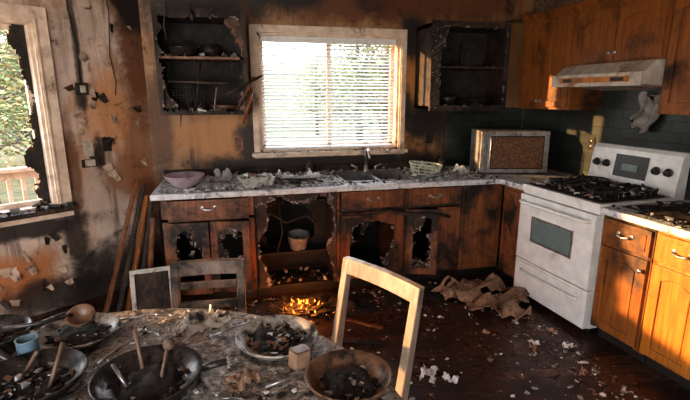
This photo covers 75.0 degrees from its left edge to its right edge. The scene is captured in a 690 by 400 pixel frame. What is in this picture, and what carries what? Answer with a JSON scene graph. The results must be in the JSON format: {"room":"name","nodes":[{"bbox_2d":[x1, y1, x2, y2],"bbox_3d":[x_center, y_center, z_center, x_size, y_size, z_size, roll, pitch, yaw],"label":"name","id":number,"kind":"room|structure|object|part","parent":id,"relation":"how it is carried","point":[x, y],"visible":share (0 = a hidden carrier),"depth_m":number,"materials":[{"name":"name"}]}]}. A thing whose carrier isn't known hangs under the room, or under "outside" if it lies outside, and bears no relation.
{"room":"fire-damaged room","nodes":[
{"label":"fire-damaged room","id":0,"kind":"room"},
{"bbox_2d":[0,0,163,316],"bbox_3d":[-2.692,-0.307,2.755,0.150,2.550,3.000,11,17,40],"label":"wall","id":1,"kind":"structure","parent":0,"point":[92,235],"depth_m":3.47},
{"bbox_2d":[0,2,76,227],"bbox_3d":[-2.766,-0.439,2.549,0.247,1.471,2.045,11,17,40],"label":"window","id":2,"kind":"structure","parent":1,"relation":"in","point":[27,27],"depth_m":3.19,"materials":[{"name":"brown wood"}]},
{"bbox_2d":[0,4,147,308],"bbox_3d":[-2.145,-0.321,3.234,0.037,2.145,1.457,11,17,40],"label":"peeling paint","id":3,"kind":"object","parent":1,"relation":"attached to","point":[14,274],"visible":1,"depth_m":3.38,"materials":[{"name":"beige paint"}]},
{"bbox_2d":[75,83,88,94],"bbox_3d":[-1.950,-0.823,3.339,0.044,0.090,0.080,11,17,40],"label":"box","id":4,"kind":"object","parent":1,"relation":"attached to","point":[81,88],"visible":1,"depth_m":3.32,"materials":[{"name":"white plastic"}]},
{"bbox_2d":[82,141,93,156],"bbox_3d":[-1.965,-0.391,3.446,0.014,0.116,0.072,11,17,40],"label":"wall outlet","id":5,"kind":"object","parent":1,"relation":"attached to","point":[88,150],"visible":1,"depth_m":3.44,"materials":[{"name":"beige plastic"}]},
{"bbox_2d":[81,159,98,167],"bbox_3d":[-1.957,-0.282,3.464,0.034,0.060,0.120,11,17,40],"label":"wall bracket","id":6,"kind":"object","parent":1,"relation":"attached to","point":[87,163],"visible":1,"depth_m":3.44,"materials":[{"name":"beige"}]},
{"bbox_2d":[101,137,114,151],"bbox_3d":[-1.861,-0.440,3.545,0.092,0.110,0.035,-8,15,-31],"label":"light switch","id":7,"kind":"object","parent":1,"relation":"attached to","point":[107,140],"visible":1,"depth_m":3.53,"materials":[{"name":"black plastic"}]},
{"bbox_2d":[138,0,524,265],"bbox_3d":[0.095,-0.662,4.278,3.900,2.550,0.150,-3,13,-13],"label":"wall","id":8,"kind":"structure","parent":0,"point":[201,141],"depth_m":3.97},
{"bbox_2d":[151,6,249,126],"bbox_3d":[-1.127,-1.041,3.612,0.670,0.870,0.363,-3,13,-13],"label":"upper cabinet","id":9,"kind":"object","parent":8,"relation":"attached to","point":[226,28],"visible":0.92,"depth_m":3.64,"materials":[{"name":"brown wood"}]},
{"bbox_2d":[171,84,205,110],"bbox_3d":[-1.249,-0.821,3.623,0.245,0.207,0.172,-3,13,-13],"label":"wire basket","id":10,"kind":"object","parent":9,"relation":"in","point":[179,87],"visible":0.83,"depth_m":3.55,"materials":[{"name":"metal"}]},
{"bbox_2d":[165,37,236,110],"bbox_3d":[-1.142,-1.002,3.619,0.540,0.562,0.260,-3,13,-13],"label":"cookware","id":11,"kind":"object","parent":9,"relation":"in","point":[176,50],"visible":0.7,"depth_m":3.53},
{"bbox_2d":[195,62,262,123],"bbox_3d":[-0.913,-0.831,3.512,0.538,0.475,0.089,0,13,-1],"label":"sticks","id":12,"kind":"object","parent":9,"relation":"attached to","point":[249,83],"visible":1,"depth_m":3.51,"materials":[{"name":"brown wood"}]},
{"bbox_2d":[235,137,243,150],"bbox_3d":[-0.936,-0.494,3.975,0.072,0.116,0.014,-3,13,-13],"label":"wall outlet","id":13,"kind":"object","parent":8,"relation":"attached to","point":[238,140],"visible":1,"depth_m":3.97,"materials":[{"name":"brown plastic"}]},
{"bbox_2d":[249,24,407,157],"bbox_3d":[-0.133,-0.971,4.104,1.450,1.128,0.217,-3,13,-13],"label":"window","id":14,"kind":"structure","parent":8,"relation":"in","point":[255,30],"depth_m":4.07,"materials":[{"name":"beige wood"}]},
{"bbox_2d":[259,35,395,149],"bbox_3d":[-0.134,-0.965,4.110,1.230,0.980,0.048,-3,13,-13],"label":"window blind","id":15,"kind":"object","parent":14,"relation":"attached to","point":[263,38],"visible":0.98,"depth_m":4.10,"materials":[{"name":"white plastic"}]},
{"bbox_2d":[426,131,432,142],"bbox_3d":[0.824,-0.609,4.382,0.072,0.116,0.014,-3,13,-13],"label":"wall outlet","id":16,"kind":"object","parent":8,"relation":"attached to","point":[429,134],"visible":1,"depth_m":4.38,"materials":[{"name":"black plastic"}]},
{"bbox_2d":[414,20,511,110],"bbox_3d":[1.058,-1.202,4.107,0.747,0.750,0.375,-3,13,-13],"label":"upper cabinet","id":17,"kind":"object","parent":8,"relation":"attached to","point":[463,60],"visible":1,"depth_m":4.09,"materials":[{"name":"brown wood"}]},
{"bbox_2d":[440,97,456,104],"label":"dishes","id":18,"kind":"object","parent":17,"relation":"in","point":[448,100],"depth_m":4.11,"materials":[{"name":"black ceramic"}]},
{"bbox_2d":[466,100,487,104],"label":"dishes","id":19,"kind":"object","parent":17,"relation":"in","point":[469,102],"depth_m":4.16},
{"bbox_2d":[443,107,522,164],"bbox_3d":[1.383,-0.640,4.514,0.850,0.560,0.011,-3,13,-13],"label":"backsplash","id":20,"kind":"structure","parent":8,"relation":"attached to","point":[458,125],"depth_m":4.47,"materials":[{"name":"tile"}]},
{"bbox_2d":[30,247,689,399],"bbox_3d":[-0.303,1.306,1.681,6.564,0.134,5.750,-3,13,-13],"label":"floor","id":21,"kind":"structure","parent":0,"point":[654,385],"depth_m":2.87,"materials":[{"name":"brown wood"}]},
{"bbox_2d":[103,180,155,312],"bbox_3d":[-1.587,0.354,3.463,0.380,0.949,0.548,3,13,13],"label":"planks","id":22,"kind":"object","parent":21,"relation":"on","point":[147,208],"visible":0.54,"depth_m":3.42,"materials":[{"name":"brown wood"}]},
{"bbox_2d":[129,266,170,309],"bbox_3d":[-1.350,0.685,3.174,0.280,0.402,0.123,-5,14,-21],"label":"picture frame","id":23,"kind":"object","parent":21,"relation":"on","point":[150,287],"visible":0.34,"depth_m":3.17,"materials":[{"name":"white wood"}]},
{"bbox_2d":[0,308,402,399],"bbox_3d":[-0.674,1.010,1.051,1.820,0.744,1.820,-3,13,-13],"label":"round dining table","id":24,"kind":"object","parent":21,"relation":"on","point":[390,393],"visible":0.22,"depth_m":1.39,"materials":[{"name":"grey wood"}]},
{"bbox_2d":[0,311,67,359],"bbox_3d":[-1.109,0.465,1.522,0.371,0.093,0.230,-3,13,-13],"label":"saucepan","id":25,"kind":"object","parent":24,"relation":"on","point":[7,338],"visible":0.7,"depth_m":1.58,"materials":[{"name":"grey metal"}]},
{"bbox_2d":[0,342,88,399],"bbox_3d":[-1.009,0.488,1.317,0.488,0.135,0.300,2,13,8],"label":"frying pan","id":26,"kind":"object","parent":24,"relation":"on","point":[14,385],"depth_m":1.34,"materials":[{"name":"black metal"}]},
{"bbox_3d":[-0.905,0.477,1.324,0.144,0.117,0.077,3,13,13],"label":"wooden spoon handle","id":27,"kind":"part","parent":26,"relation":"part of","materials":[{"name":"brown wood"}]},
{"bbox_2d":[35,312,120,349],"bbox_3d":[-0.944,0.472,1.599,0.270,0.044,0.270,-3,13,-13],"label":"dinner plate","id":28,"kind":"object","parent":24,"relation":"on","point":[103,326],"visible":0.87,"depth_m":1.58,"materials":[{"name":"white ceramic"}]},
{"bbox_2d":[2,303,95,330],"bbox_3d":[-1.017,0.423,1.566,0.266,0.069,0.088,-5,14,-22],"label":"ladle","id":29,"kind":"object","parent":28,"relation":"on","point":[80,315],"visible":1,"depth_m":1.59,"materials":[{"name":"brown wood"}]},
{"bbox_2d":[87,330,226,399],"bbox_3d":[-0.567,0.481,1.309,0.310,0.152,0.326,8,15,31],"label":"frying pan","id":30,"kind":"object","parent":24,"relation":"on","point":[168,370],"visible":1,"depth_m":1.33,"materials":[{"name":"black metal"}]},
{"bbox_2d":[29,309,397,399],"bbox_3d":[-0.672,0.634,0.971,1.773,0.029,1.766,-3,13,-13],"label":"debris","id":31,"kind":"object","parent":24,"relation":"on","point":[223,345],"visible":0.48,"depth_m":1.51,"materials":[{"name":"grey"}]},
{"bbox_2d":[14,333,39,355],"bbox_3d":[-1.023,0.484,1.455,0.066,0.080,0.066,-3,13,-13],"label":"mug","id":32,"kind":"object","parent":31,"relation":"on","point":[26,343],"visible":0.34,"depth_m":1.44,"materials":[{"name":"blue ceramic"}]},
{"bbox_2d":[96,311,304,399],"bbox_3d":[-0.473,0.505,1.485,0.719,0.012,0.672,-3,13,-13],"label":"cutlery","id":33,"kind":"object","parent":31,"relation":"on","point":[225,395],"visible":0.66,"depth_m":1.54,"materials":[{"name":"metal"}]},
{"bbox_2d":[176,305,260,393],"bbox_3d":[-0.413,0.479,1.534,0.180,0.056,0.544,-10,16,-35],"label":"crumpled napkin","id":34,"kind":"object","parent":31,"relation":"on","point":[208,319],"visible":1,"depth_m":1.64,"materials":[{"name":"paper"}]},
{"bbox_2d":[288,344,310,370],"bbox_3d":[-0.144,0.499,1.429,0.062,0.065,0.046,-12,17,-41],"label":"box","id":35,"kind":"object","parent":31,"relation":"on","point":[299,355],"visible":0.95,"depth_m":1.41,"materials":[{"name":"cardboard"}]},
{"bbox_2d":[235,314,318,360],"bbox_3d":[-0.233,0.479,1.553,0.284,0.047,0.284,-3,13,-13],"label":"dinner plate","id":36,"kind":"object","parent":24,"relation":"on","point":[270,337],"visible":0.95,"depth_m":1.56,"materials":[{"name":"white ceramic"}]},
{"bbox_2d":[304,349,392,399],"bbox_3d":[0.011,0.528,1.308,0.256,0.061,0.256,-3,13,-13],"label":"soup bowl","id":37,"kind":"object","parent":24,"relation":"on","point":[344,374],"visible":1,"depth_m":1.32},
{"bbox_2d":[170,258,245,312],"bbox_3d":[-0.616,0.749,2.002,0.350,0.834,0.547,-2,13,-9],"label":"dining chair","id":38,"kind":"object","parent":21,"relation":"on","point":[178,269],"visible":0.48,"depth_m":2.13,"materials":[{"name":"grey wood"}]},
{"bbox_2d":[160,196,257,301],"bbox_3d":[-1.087,0.334,3.714,0.660,0.865,0.794,-3,13,-13],"label":"base cabinet","id":39,"kind":"object","parent":21,"relation":"on","point":[206,228],"visible":0.66,"depth_m":3.38,"materials":[{"name":"brown wood"}]},
{"bbox_2d":[253,192,336,295],"bbox_3d":[-0.460,0.290,3.904,0.640,0.865,0.708,-3,13,-13],"label":"base cabinet","id":40,"kind":"object","parent":21,"relation":"on","point":[281,269],"visible":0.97,"depth_m":3.85,"materials":[{"name":"brown wood"}]},
{"bbox_2d":[287,228,309,250],"bbox_3d":[-0.393,0.350,3.844,0.194,0.172,0.196,-3,13,-13],"label":"pail","id":41,"kind":"object","parent":40,"relation":"in","point":[298,238],"visible":1,"depth_m":3.82,"materials":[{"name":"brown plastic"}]},
{"bbox_2d":[335,177,404,288],"bbox_3d":[0.139,0.264,4.018,0.570,0.865,0.762,-3,13,-13],"label":"base cabinet","id":42,"kind":"object","parent":21,"relation":"on","point":[378,240],"visible":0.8,"depth_m":3.70,"materials":[{"name":"brown wood"}]},
{"bbox_2d":[331,256,424,399],"bbox_3d":[-0.038,0.764,1.784,0.547,0.904,0.450,-11,17,-39],"label":"dining chair","id":43,"kind":"object","parent":21,"relation":"on","point":[407,289],"visible":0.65,"depth_m":1.77,"materials":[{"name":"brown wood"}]},
{"bbox_2d":[387,177,461,280],"bbox_3d":[0.672,0.240,4.119,0.505,0.865,0.808,-3,13,-13],"label":"base cabinet","id":44,"kind":"object","parent":21,"relation":"on","point":[431,242],"visible":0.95,"depth_m":3.81,"materials":[{"name":"brown wood"}]},
{"bbox_2d":[342,209,450,218],"bbox_3d":[0.423,0.118,3.637,0.906,0.105,0.048,-2,13,-10],"label":"rail","id":45,"kind":"object","parent":44,"relation":"attached to","point":[386,210],"visible":1,"depth_m":3.62,"materials":[{"name":"brown wood"}]},
{"bbox_2d":[214,277,648,399],"bbox_3d":[0.212,0.985,2.727,2.756,0.052,2.248,-3,13,-13],"label":"debris","id":46,"kind":"object","parent":21,"relation":"on","point":[354,305],"visible":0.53,"depth_m":3.44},
{"bbox_2d":[251,290,361,318],"bbox_3d":[-0.259,0.803,3.444,0.907,0.068,0.423,-3,13,-13],"label":"fire","id":47,"kind":"object","parent":46,"relation":"on","point":[277,310],"visible":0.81,"depth_m":3.41,"materials":[{"name":"orange"}]},
{"bbox_2d":[431,272,530,319],"bbox_3d":[1.140,0.748,3.555,0.597,0.128,0.747,-7,15,-28],"label":"crumpled cloth","id":48,"kind":"object","parent":21,"relation":"on","point":[469,292],"visible":1,"depth_m":3.56,"materials":[{"name":"brown fabric"}]},
{"bbox_2d":[453,184,524,283],"bbox_3d":[1.344,0.268,3.998,1.461,0.865,0.529,7,15,28],"label":"base cabinet","id":49,"kind":"object","parent":21,"relation":"on","point":[480,213],"visible":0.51,"depth_m":3.89,"materials":[{"name":"brown wood"}]},
{"bbox_2d":[150,162,576,200],"bbox_3d":[0.279,-0.185,3.802,3.532,0.104,1.043,-3,13,-13],"label":"countertop","id":50,"kind":"structure","parent":49,"relation":"on","point":[515,180],"depth_m":3.74,"materials":[{"name":"stone"}]},
{"bbox_2d":[158,165,498,193],"bbox_3d":[-0.101,-0.211,3.841,2.753,0.059,0.723,-3,13,-13],"label":"debris","id":51,"kind":"object","parent":50,"relation":"on","point":[206,184],"visible":0.59,"depth_m":3.63,"materials":[{"name":"grey"}]},
{"bbox_2d":[163,171,204,188],"bbox_3d":[-1.220,-0.142,3.425,0.301,0.104,0.305,-3,13,-13],"label":"mixing bowl","id":52,"kind":"object","parent":51,"relation":"on","point":[182,180],"visible":0.96,"depth_m":3.37,"materials":[{"name":"ceramic"}]},
{"bbox_2d":[237,172,274,187],"bbox_3d":[-0.691,-0.160,3.488,0.260,0.100,0.180,-6,14,-24],"label":"plastic tub","id":53,"kind":"object","parent":51,"relation":"on","point":[247,181],"visible":1,"depth_m":3.44,"materials":[{"name":"white plastic"}]},
{"bbox_2d":[275,176,316,179],"bbox_3d":[-0.391,-0.176,3.611,0.320,0.040,0.100,-8,15,-30],"label":"board","id":54,"kind":"object","parent":51,"relation":"on","point":[276,177],"visible":0.93,"depth_m":3.59,"materials":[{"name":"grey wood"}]},
{"bbox_2d":[305,161,312,171],"bbox_3d":[-0.319,-0.290,4.025,0.070,0.120,0.070,-3,13,-13],"label":"jar","id":55,"kind":"object","parent":51,"relation":"on","point":[309,165],"visible":0.72,"depth_m":4.00,"materials":[{"name":"black glass"}]},
{"bbox_2d":[211,163,468,181],"bbox_3d":[-0.004,-0.259,3.851,2.196,0.102,0.391,-4,14,-15],"label":"crumpled paper","id":56,"kind":"object","parent":51,"relation":"on","point":[226,175],"visible":0.79,"depth_m":3.65,"materials":[{"name":"white paper"}]},
{"bbox_2d":[409,160,442,175],"bbox_3d":[0.711,-0.279,3.971,0.294,0.121,0.216,1,13,5],"label":"basket","id":57,"kind":"object","parent":51,"relation":"on","point":[438,168],"visible":0.85,"depth_m":3.91,"materials":[{"name":"green plastic"}]},
{"bbox_2d":[438,156,444,168],"bbox_3d":[0.925,-0.357,4.316,0.070,0.120,0.070,-3,13,-13],"label":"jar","id":58,"kind":"object","parent":51,"relation":"on","point":[441,160],"visible":0.71,"depth_m":4.29,"materials":[{"name":"glass"}]},
{"bbox_2d":[351,148,380,172],"bbox_3d":[0.184,-0.363,4.089,0.220,0.230,0.248,7,15,29],"label":"faucet","id":59,"kind":"object","parent":50,"relation":"on","point":[365,169],"visible":1,"depth_m":4.11,"materials":[{"name":"metal"}]},
{"bbox_2d":[333,170,415,195],"bbox_3d":[0.231,-0.129,3.949,0.646,0.166,0.454,-3,13,-13],"label":"sink","id":60,"kind":"object","parent":50,"relation":"in","point":[365,176],"visible":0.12,"depth_m":4.06,"materials":[{"name":"metal"}]},
{"bbox_2d":[469,129,550,172],"bbox_3d":[1.514,-0.456,4.169,0.600,0.380,0.391,0,13,0],"label":"microwave","id":61,"kind":"object","parent":50,"relation":"on","point":[491,150],"visible":1,"depth_m":4.01,"materials":[{"name":"silver metal"}]},
{"bbox_2d":[419,328,585,383],"bbox_3d":[0.943,0.958,2.836,1.094,0.042,0.550,-1,13,-6],"label":"paper scraps","id":62,"kind":"object","parent":21,"relation":"on","point":[431,372],"visible":1,"depth_m":2.65,"materials":[{"name":"paper"}]},
{"bbox_2d":[513,142,689,332],"bbox_3d":[1.821,0.232,3.358,0.796,1.225,0.733,-4,14,-17],"label":"stove","id":63,"kind":"object","parent":21,"relation":"on","point":[559,239],"visible":0.69,"depth_m":3.19,"materials":[{"name":"white metal"}]},
{"bbox_2d":[530,172,665,201],"bbox_3d":[1.810,-0.116,3.277,0.637,0.088,0.729,-3,13,-13],"label":"debris","id":64,"kind":"object","parent":63,"relation":"on","point":[576,189],"visible":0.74,"depth_m":3.15,"materials":[{"name":"black"}]},
{"bbox_2d":[590,215,657,362],"bbox_3d":[2.020,0.524,2.897,0.752,0.865,0.355,-4,14,-17],"label":"base cabinet","id":65,"kind":"object","parent":21,"relation":"on","point":[627,251],"visible":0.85,"depth_m":2.77,"materials":[{"name":"brown wood"}]},
{"bbox_2d":[638,231,689,390],"bbox_3d":[2.169,0.634,2.428,0.752,0.865,0.645,-4,14,-17],"label":"base cabinet","id":66,"kind":"object","parent":21,"relation":"on","point":[665,335],"visible":0.95,"depth_m":2.50,"materials":[{"name":"brown wood"}]},
{"bbox_2d":[601,200,689,239],"bbox_3d":[2.131,0.154,2.483,0.732,0.042,1.038,-4,14,-17],"label":"countertop","id":67,"kind":"structure","parent":66,"relation":"on","point":[632,217],"depth_m":2.60,"materials":[{"name":"stone"}]},
{"bbox_2d":[610,200,689,227],"bbox_3d":[2.103,0.115,2.497,0.720,0.031,0.989,-3,13,-13],"label":"debris","id":68,"kind":"object","parent":67,"relation":"on","point":[673,212],"visible":1,"depth_m":2.71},
{"bbox_2d":[522,114,689,199],"bbox_3d":[2.663,-0.175,2.184,0.150,2.550,5.550,-4,14,-17],"label":"wall","id":69,"kind":"structure","parent":0,"point":[523,114],"depth_m":4.10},
{"bbox_2d":[518,3,602,109],"bbox_3d":[1.814,-1.173,3.805,0.375,0.790,0.610,-4,14,-17],"label":"upper cabinet","id":70,"kind":"object","parent":69,"relation":"attached to","point":[550,36],"visible":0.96,"depth_m":3.69,"materials":[{"name":"brown wood"}]},
{"bbox_2d":[523,90,689,198],"bbox_3d":[2.284,-0.491,3.081,0.011,0.920,3.180,-4,14,-17],"label":"backsplash","id":71,"kind":"structure","parent":69,"relation":"attached to","point":[570,130],"depth_m":3.65,"materials":[{"name":"tile"}]},
{"bbox_2d":[586,137,594,150],"bbox_3d":[2.062,-0.469,3.779,0.014,0.116,0.072,-4,14,-17],"label":"wall outlet","id":72,"kind":"object","parent":71,"relation":"attached to","point":[591,140],"visible":0.99,"depth_m":3.77,"materials":[{"name":"beige plastic"}]},
{"bbox_2d":[630,91,660,132],"bbox_3d":[2.171,-0.630,3.238,0.094,0.300,0.260,-4,14,-17],"label":"dish towel","id":73,"kind":"object","parent":71,"relation":"hanging from","point":[648,114],"visible":0.88,"depth_m":3.23,"materials":[{"name":"grey fabric"}]},
{"bbox_2d":[551,59,665,90],"bbox_3d":[1.949,-0.873,3.194,0.506,0.183,0.761,-4,14,-17],"label":"range hood","id":74,"kind":"object","parent":69,"relation":"attached to","point":[642,74],"visible":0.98,"depth_m":3.03,"materials":[{"name":"white metal"}]},
{"bbox_2d":[574,0,674,65],"bbox_3d":[2.015,-1.189,3.134,0.375,0.455,0.740,-4,14,-17],"label":"upper cabinet","id":75,"kind":"object","parent":69,"relation":"attached to","point":[609,31],"visible":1,"depth_m":3.05,"materials":[{"name":"brown wood"}]},
{"bbox_2d":[658,0,689,114],"bbox_3d":[2.262,-0.845,2.398,0.375,0.790,0.915,-4,14,-17],"label":"upper cabinet","id":76,"kind":"object","parent":69,"relation":"attached to","point":[675,91],"visible":1,"depth_m":2.71,"materials":[{"name":"brown wood"}]},
{"bbox_3d":[-0.303,-1.229,1.091,6.564,0.100,5.750,-3,13,-13],"label":"ceiling","id":77,"kind":"structure","parent":0,"visible":0},
{"bbox_2d":[66,0,115,94],"bbox_3d":[-1.877,-1.230,3.324,0.028,0.891,0.285,12,18,42],"label":"hanging cable","id":78,"kind":"object","parent":77,"relation":"hanging from","point":[66,0],"visible":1,"depth_m":3.30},
{"bbox_2d":[163,0,216,38],"bbox_3d":[-1.118,-1.425,3.279,0.420,0.492,0.040,-3,13,-11],"label":"hanging cable","id":79,"kind":"object","parent":77,"relation":"hanging from","point":[191,14],"visible":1,"depth_m":3.28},
{"bbox_2d":[505,0,585,22],"bbox_3d":[2.099,-1.498,2.960,0.298,0.220,2.900,-4,14,-17],"label":"soffit","id":80,"kind":"structure","parent":77,"relation":"attached to","point":[515,9],"depth_m":3.99,"materials":[{"name":"brown wood"}]},
{"bbox_3d":[-3.510,1.204,3.649,5.671,0.600,4.678,-3,13,-13],"label":"deck","id":81,"kind":"object","parent":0,"visible":0},
{"bbox_2d":[0,166,39,202],"bbox_3d":[-4.069,0.323,3.962,0.140,0.975,5.710,11,17,40],"label":"deck railing","id":82,"kind":"object","parent":81,"relation":"on","point":[13,173],"visible":0.06,"depth_m":4.62,"materials":[{"name":"brown wood"}]},
{"label":"outside","id":83,"kind":"structure","parent":0,"visible":0},
{"bbox_2d":[0,43,382,204],"bbox_3d":[-8.054,-9.017,32.345,140.000,7.603,67.000,-3,13,-13],"label":"ground","id":84,"kind":"structure","parent":83,"point":[16,186],"depth_m":29.88,"materials":[{"name":"green plant"}]},
{"bbox_2d":[0,47,26,145],"bbox_3d":[-11.534,-4.802,11.814,6.936,8.614,6.773,8,15,31],"label":"tree","id":85,"kind":"object","parent":84,"relation":"on","point":[0,47],"visible":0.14,"depth_m":13.10,"materials":[{"name":"green plant"}]},
{"bbox_2d":[0,37,28,125],"bbox_3d":[-12.785,-6.197,18.629,6.636,8.241,6.480,2,13,9],"label":"tree","id":86,"kind":"object","parent":84,"relation":"on","point":[0,37],"visible":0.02,"depth_m":17.91,"materials":[{"name":"green plant"}]},
{"bbox_2d":[0,36,29,156],"bbox_3d":[-10.604,-3.882,15.356,4.370,5.208,4.376,-4,14,-16],"label":"tree","id":87,"kind":"object","parent":84,"relation":"on","point":[5,36],"visible":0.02,"depth_m":14.76,"materials":[{"name":"green plant"}]},
{"bbox_2d":[0,31,31,203],"bbox_3d":[-7.659,-3.669,9.347,6.548,7.525,5.018,11,17,40],"label":"tree","id":88,"kind":"object","parent":84,"relation":"on","point":[22,87],"visible":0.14,"depth_m":9.32,"materials":[{"name":"green plant"}]},
{"bbox_2d":[0,30,31,149],"bbox_3d":[-10.380,-5.186,10.594,8.632,9.920,6.615,8,15,31],"label":"tree","id":89,"kind":"object","parent":84,"relation":"on","point":[0,30],"visible":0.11,"depth_m":10.73,"materials":[{"name":"green plant"}]},
{"bbox_2d":[0,29,32,181],"bbox_3d":[-5.926,-2.616,8.985,4.723,5.629,4.730,5,14,22],"label":"tree","id":90,"kind":"object","parent":84,"relation":"on","point":[6,60],"visible":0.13,"depth_m":8.62,"materials":[{"name":"green plant"}]},
{"bbox_2d":[0,32,32,156],"bbox_3d":[-9.616,-3.305,13.281,4.221,5.024,4.215,-11,17,-39],"label":"tree","id":91,"kind":"object","parent":84,"relation":"on","point":[16,108],"visible":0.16,"depth_m":12.97,"materials":[{"name":"green plant"}]},
{"bbox_2d":[0,30,32,155],"bbox_3d":[-7.466,-3.914,11.935,5.368,6.827,5.497,-7,15,-27],"label":"tree","id":92,"kind":"object","parent":84,"relation":"on","point":[13,99],"visible":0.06,"depth_m":11.43,"materials":[{"name":"green plant"}]},
{"bbox_2d":[286,51,344,134],"bbox_3d":[-1.438,-6.117,25.609,4.127,4.912,4.121,-9,16,-34],"label":"tree","id":93,"kind":"object","parent":84,"relation":"on","point":[317,51],"visible":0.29,"depth_m":25.55,"materials":[{"name":"green plant"}]},
{"bbox_2d":[292,43,389,140],"bbox_3d":[1.207,-4.362,12.904,5.709,7.260,5.846,10,16,36],"label":"tree","id":94,"kind":"object","parent":84,"relation":"on","point":[370,48],"visible":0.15,"depth_m":13.13,"materials":[{"name":"green plant"}]},
{"bbox_2d":[303,43,384,137],"bbox_3d":[0.709,-7.074,23.996,5.910,7.517,6.053,4,14,15],"label":"tree","id":95,"kind":"object","parent":84,"relation":"on","point":[317,43],"visible":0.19,"depth_m":23.93,"materials":[{"name":"green plant"}]},
{"bbox_2d":[305,44,385,140],"bbox_3d":[0.825,-5.516,18.289,4.713,7.069,6.151,-5,14,-20],"label":"tree","id":96,"kind":"object","parent":84,"relation":"on","point":[321,44],"visible":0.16,"depth_m":18.22,"materials":[{"name":"green plant"}]},
{"bbox_2d":[340,58,382,113],"bbox_3d":[2.893,-7.442,22.758,7.657,8.799,5.867,5,14,19],"label":"tree","id":97,"kind":"object","parent":84,"relation":"on","point":[373,58],"visible":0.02,"depth_m":22.71,"materials":[{"name":"green plant"}]},
{"bbox_2d":[347,45,385,116],"bbox_3d":[2.365,-7.348,27.338,5.260,6.533,5.136,-4,14,-17],"label":"tree","id":98,"kind":"object","parent":84,"relation":"on","point":[374,45],"visible":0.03,"depth_m":27.12,"materials":[{"name":"green plant"}]},
{"bbox_2d":[356,45,384,136],"bbox_3d":[2.071,-3.901,14.725,4.647,5.531,4.641,11,17,41],"label":"tree","id":99,"kind":"object","parent":84,"relation":"on","point":[367,45],"visible":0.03,"depth_m":14.82,"materials":[{"name":"green plant"}]}
]}

